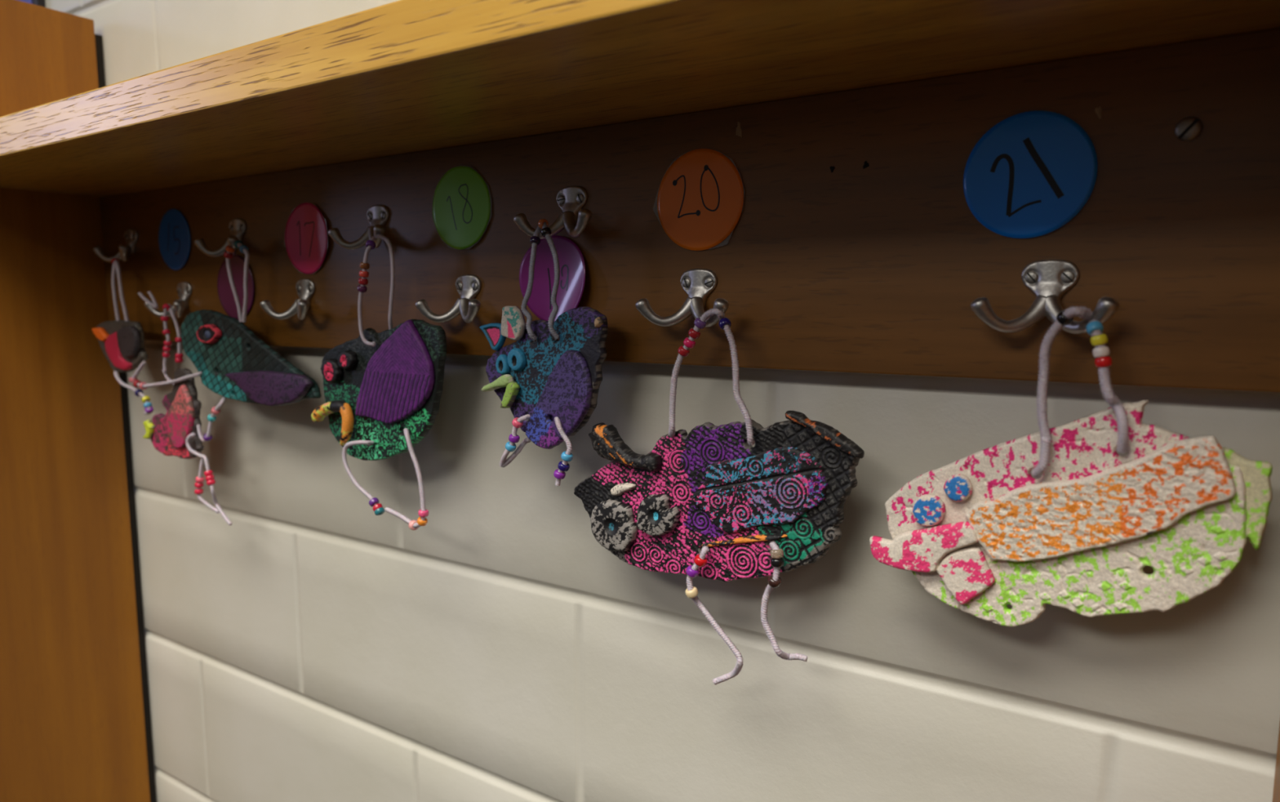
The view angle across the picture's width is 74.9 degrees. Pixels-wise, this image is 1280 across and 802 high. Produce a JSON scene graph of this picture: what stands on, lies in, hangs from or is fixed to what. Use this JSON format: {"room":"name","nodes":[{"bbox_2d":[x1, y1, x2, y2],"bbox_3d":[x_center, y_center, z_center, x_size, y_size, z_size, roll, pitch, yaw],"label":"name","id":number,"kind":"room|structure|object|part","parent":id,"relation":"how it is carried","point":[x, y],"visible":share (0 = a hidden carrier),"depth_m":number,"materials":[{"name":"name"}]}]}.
{"room":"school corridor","nodes":[
{"label":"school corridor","id":0,"kind":"room"},
{"bbox_2d":[44,0,1279,801],"bbox_3d":[-0.216,0.071,0.937,4.100,2.050,0.190,4,8,33],"label":"wall","id":1,"kind":"structure","parent":0,"point":[315,645],"depth_m":0.72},
{"bbox_2d":[18,0,44,7],"bbox_3d":[-1.152,-0.712,1.343,0.793,0.490,0.010,4,8,33],"label":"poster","id":2,"kind":"object","parent":1,"relation":"attached to","point":[39,2],"visible":0.02,"depth_m":1.15,"materials":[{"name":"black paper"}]},
{"bbox_2d":[0,0,1279,801],"bbox_3d":[-0.246,0.344,0.703,1.284,1.562,0.284,4,8,33],"label":"coat rack","id":3,"kind":"object","parent":1,"relation":"attached to","point":[851,129],"visible":0.9,"depth_m":0.57,"materials":[{"name":"brown wood"}]},
{"bbox_3d":[-0.777,0.304,1.043,0.020,1.562,0.274,4,8,33],"label":"panel","id":4,"kind":"part","parent":3,"relation":"part of","materials":[{"name":"brown wood"}]},
{"bbox_2d":[93,228,137,262],"bbox_3d":[-0.643,-0.193,1.032,0.075,0.042,0.031,4,8,33],"label":"coat hook","id":5,"kind":"object","parent":3,"relation":"attached to","point":[131,235],"visible":0.99,"depth_m":1.04,"materials":[{"name":"silver metal"}]},
{"bbox_2d":[92,257,153,414],"bbox_3d":[-0.630,-0.079,1.019,0.128,0.190,0.021,4,8,33],"label":"ornament","id":6,"kind":"object","parent":5,"relation":"hanging from","point":[122,342],"visible":1,"depth_m":1.01,"materials":[{"name":"red"}]},
{"bbox_3d":[-0.618,-0.012,1.017,0.093,0.056,0.013,4,8,33],"label":"leg","id":7,"kind":"part","parent":6,"relation":"part of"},
{"bbox_3d":[-0.637,-0.199,1.041,0.030,0.031,0.008,4,8,33],"label":"plate","id":8,"kind":"part","parent":5,"relation":"part of","materials":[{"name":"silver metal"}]},
{"bbox_2d":[144,281,191,317],"bbox_3d":[-0.546,-0.118,0.977,0.075,0.042,0.031,4,8,33],"label":"coat hook","id":9,"kind":"object","parent":3,"relation":"attached to","point":[184,289],"visible":0.96,"depth_m":0.98,"materials":[{"name":"silver metal"}]},
{"bbox_3d":[-0.540,-0.125,0.986,0.030,0.031,0.008,4,8,33],"label":"plate","id":10,"kind":"part","parent":9,"relation":"part of","materials":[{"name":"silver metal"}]},
{"bbox_2d":[137,289,232,525],"bbox_3d":[-0.523,0.004,0.955,0.169,0.260,0.020,5,8,35],"label":"ornament","id":11,"kind":"object","parent":9,"relation":"hanging from","point":[175,433],"visible":0.98,"depth_m":0.95,"materials":[{"name":"red"}]},
{"bbox_3d":[-0.486,0.094,0.939,0.032,0.065,0.011,4,8,33],"label":"leg","id":12,"kind":"part","parent":11,"relation":"part of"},
{"bbox_3d":[-0.482,0.086,0.934,0.067,0.102,0.015,4,8,33],"label":"leg","id":13,"kind":"part","parent":11,"relation":"part of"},
{"bbox_2d":[158,208,191,270],"bbox_3d":[-0.552,-0.191,0.989,0.071,0.072,0.001,4,8,34],"label":"number tag","id":14,"kind":"object","parent":3,"relation":"hanging from","point":[174,233],"visible":1,"depth_m":0.99,"materials":[{"name":"blue plastic"}]},
{"bbox_2d":[194,217,246,256],"bbox_3d":[-0.450,-0.178,0.905,0.075,0.042,0.031,4,8,33],"label":"coat hook","id":15,"kind":"object","parent":3,"relation":"attached to","point":[237,226],"visible":0.89,"depth_m":0.91,"materials":[{"name":"silver metal"}]},
{"bbox_2d":[128,240,320,442],"bbox_3d":[-0.462,-0.062,0.909,0.348,0.220,0.023,4,8,33],"label":"ornament","id":16,"kind":"object","parent":15,"relation":"hanging from","point":[229,358],"visible":1,"depth_m":0.88,"materials":[{"name":"green"}]},
{"bbox_3d":[-0.546,-0.029,0.963,0.148,0.033,0.013,4,8,33],"label":"leg","id":17,"kind":"part","parent":16,"relation":"part of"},
{"bbox_3d":[-0.471,0.020,0.922,0.053,0.054,0.014,4,8,33],"label":"leg","id":18,"kind":"part","parent":16,"relation":"part of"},
{"bbox_3d":[-0.443,-0.184,0.915,0.030,0.031,0.008,4,8,33],"label":"plate","id":19,"kind":"part","parent":15,"relation":"part of","materials":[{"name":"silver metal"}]},
{"bbox_2d":[217,254,253,319],"bbox_3d":[-0.450,-0.127,0.929,0.071,0.072,0.001,4,8,33],"label":"number tag","id":20,"kind":"object","parent":3,"relation":"attached to","point":[226,296],"visible":0.63,"depth_m":0.93,"materials":[{"name":"purple"}]},
{"bbox_2d":[259,278,315,319],"bbox_3d":[-0.353,-0.104,0.850,0.075,0.042,0.031,4,8,33],"label":"coat hook","id":21,"kind":"object","parent":3,"relation":"attached to","point":[305,287],"visible":1,"depth_m":0.86,"materials":[{"name":"silver metal"}]},
{"bbox_3d":[-0.346,-0.110,0.859,0.030,0.031,0.008,4,8,33],"label":"plate","id":22,"kind":"part","parent":21,"relation":"part of","materials":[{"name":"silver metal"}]},
{"bbox_2d":[284,201,328,274],"bbox_3d":[-0.340,-0.166,0.851,0.074,0.073,0.002,5,8,34],"label":"number tag","id":23,"kind":"object","parent":3,"relation":"hanging from","point":[306,235],"visible":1,"depth_m":0.85,"materials":[{"name":"pink"}]},
{"bbox_2d":[328,204,389,248],"bbox_3d":[-0.256,-0.163,0.779,0.075,0.042,0.031,4,8,33],"label":"coat hook","id":24,"kind":"object","parent":3,"relation":"attached to","point":[378,215],"visible":0.93,"depth_m":0.78,"materials":[{"name":"silver metal"}]},
{"bbox_3d":[-0.250,-0.170,0.788,0.030,0.031,0.008,4,8,33],"label":"plate","id":25,"kind":"part","parent":24,"relation":"part of","materials":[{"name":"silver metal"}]},
{"bbox_2d":[311,233,446,530],"bbox_3d":[-0.242,-0.019,0.763,0.170,0.265,0.024,4,8,33],"label":"ornament","id":26,"kind":"object","parent":24,"relation":"hanging from","point":[383,390],"visible":1,"depth_m":0.75,"materials":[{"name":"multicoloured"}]},
{"bbox_3d":[-0.258,0.068,0.779,0.053,0.068,0.011,4,8,33],"label":"leg","id":27,"kind":"part","parent":26,"relation":"part of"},
{"bbox_3d":[-0.210,0.069,0.749,0.058,0.090,0.012,6,9,39],"label":"leg","id":28,"kind":"part","parent":26,"relation":"part of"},
{"bbox_2d":[415,274,481,323],"bbox_3d":[-0.159,-0.089,0.724,0.075,0.042,0.031,4,8,33],"label":"coat hook","id":29,"kind":"object","parent":3,"relation":"attached to","point":[468,286],"visible":1,"depth_m":0.73,"materials":[{"name":"silver metal"}]},
{"bbox_3d":[-0.153,-0.095,0.733,0.030,0.031,0.008,4,8,33],"label":"plate","id":30,"kind":"part","parent":29,"relation":"part of","materials":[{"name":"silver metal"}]},
{"bbox_2d":[431,164,491,249],"bbox_3d":[-0.157,-0.169,0.730,0.074,0.073,0.002,4,8,33],"label":"number tag","id":31,"kind":"object","parent":3,"relation":"hanging from","point":[461,204],"visible":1,"depth_m":0.73,"materials":[{"name":"green plastic"}]},
{"bbox_2d":[519,235,585,321],"bbox_3d":[-0.070,-0.098,0.678,0.071,0.072,0.007,5,8,37],"label":"number tag","id":32,"kind":"object","parent":3,"relation":"attached to","point":[572,265],"visible":0.7,"depth_m":0.68,"materials":[{"name":"purple plastic"}]},
{"bbox_2d":[513,185,591,239],"bbox_3d":[-0.062,-0.148,0.652,0.075,0.042,0.031,4,8,33],"label":"coat hook","id":33,"kind":"object","parent":3,"relation":"attached to","point":[571,199],"visible":0.98,"depth_m":0.66,"materials":[{"name":"silver metal"}]},
{"bbox_2d":[480,218,608,486],"bbox_3d":[-0.081,-0.038,0.652,0.123,0.205,0.022,4,8,33],"label":"ornament","id":34,"kind":"object","parent":33,"relation":"hanging from","point":[549,385],"visible":1,"depth_m":0.65,"materials":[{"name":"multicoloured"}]},
{"bbox_3d":[-0.100,0.032,0.674,0.035,0.048,0.018,4,8,33],"label":"leg","id":35,"kind":"part","parent":34,"relation":"part of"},
{"bbox_3d":[-0.059,0.039,0.641,0.021,0.054,0.010,4,8,33],"label":"leg","id":36,"kind":"part","parent":34,"relation":"part of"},
{"bbox_3d":[-0.056,-0.155,0.662,0.030,0.031,0.008,4,8,33],"label":"plate","id":37,"kind":"part","parent":33,"relation":"part of","materials":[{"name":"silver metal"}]},
{"bbox_2d":[635,267,728,327],"bbox_3d":[0.035,-0.074,0.597,0.075,0.042,0.031,4,8,33],"label":"coat hook","id":38,"kind":"object","parent":3,"relation":"attached to","point":[698,283],"visible":0.99,"depth_m":0.60,"materials":[{"name":"silver metal"}]},
{"bbox_3d":[0.041,-0.081,0.606,0.030,0.031,0.008,4,8,33],"label":"plate","id":39,"kind":"part","parent":38,"relation":"part of","materials":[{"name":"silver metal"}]},
{"bbox_2d":[653,148,745,250],"bbox_3d":[0.041,-0.145,0.602,0.076,0.072,0.001,4,8,34],"label":"number tag","id":40,"kind":"object","parent":3,"relation":"hanging from","point":[699,203],"visible":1,"depth_m":0.60,"materials":[{"name":"orange plastic"}]},
{"bbox_2d":[573,307,864,684],"bbox_3d":[0.042,0.072,0.595,0.234,0.277,0.027,4,8,33],"label":"ornament","id":41,"kind":"object","parent":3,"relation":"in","point":[707,502],"visible":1,"depth_m":0.58,"materials":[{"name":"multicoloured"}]},
{"bbox_3d":[-0.013,0.067,0.633,0.022,0.011,0.006,4,8,33],"label":"knob","id":42,"kind":"part","parent":41,"relation":"part of","materials":[{"name":"ceramic"}]},
{"bbox_3d":[0.056,0.156,0.598,0.045,0.109,0.022,4,8,33],"label":"leg","id":43,"kind":"part","parent":41,"relation":"part of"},
{"bbox_3d":[0.099,0.138,0.569,0.033,0.087,0.017,0,7,-3],"label":"leg","id":44,"kind":"part","parent":41,"relation":"part of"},
{"bbox_2d":[963,110,1097,238],"bbox_3d":[0.224,-0.130,0.483,0.071,0.072,0.001,4,8,34],"label":"number tag","id":45,"kind":"object","parent":3,"relation":"hanging from","point":[1031,173],"visible":1,"depth_m":0.48,"materials":[{"name":"blue plastic"}]},
{"bbox_2d":[970,258,1119,333],"bbox_3d":[0.228,-0.059,0.470,0.075,0.042,0.031,4,8,33],"label":"coat hook","id":46,"kind":"object","parent":3,"relation":"attached to","point":[1049,279],"visible":0.98,"depth_m":0.48,"materials":[{"name":"silver metal"}]},
{"bbox_3d":[0.235,-0.066,0.480,0.030,0.031,0.008,4,8,33],"label":"plate","id":47,"kind":"part","parent":46,"relation":"part of","materials":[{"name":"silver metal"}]},
{"bbox_2d":[869,305,1272,626],"bbox_3d":[0.230,0.041,0.468,0.200,0.189,0.023,4,8,33],"label":"ornament","id":48,"kind":"object","parent":46,"relation":"hanging from","point":[981,535],"visible":1,"depth_m":0.46,"materials":[{"name":"multicoloured"}]},
{"bbox_2d":[1174,116,1203,141],"bbox_3d":[0.288,-0.143,0.439,0.012,0.012,0.002,4,8,33],"label":"screw","id":49,"kind":"object","parent":3,"relation":"attached to","point":[1188,128],"visible":1,"depth_m":0.44,"materials":[{"name":"metal"}]},
{"bbox_3d":[0.281,0.384,0.358,0.020,1.562,0.284,4,8,33],"label":"panel","id":50,"kind":"part","parent":3,"relation":"part of","materials":[{"name":"brown wood"}]}
]}

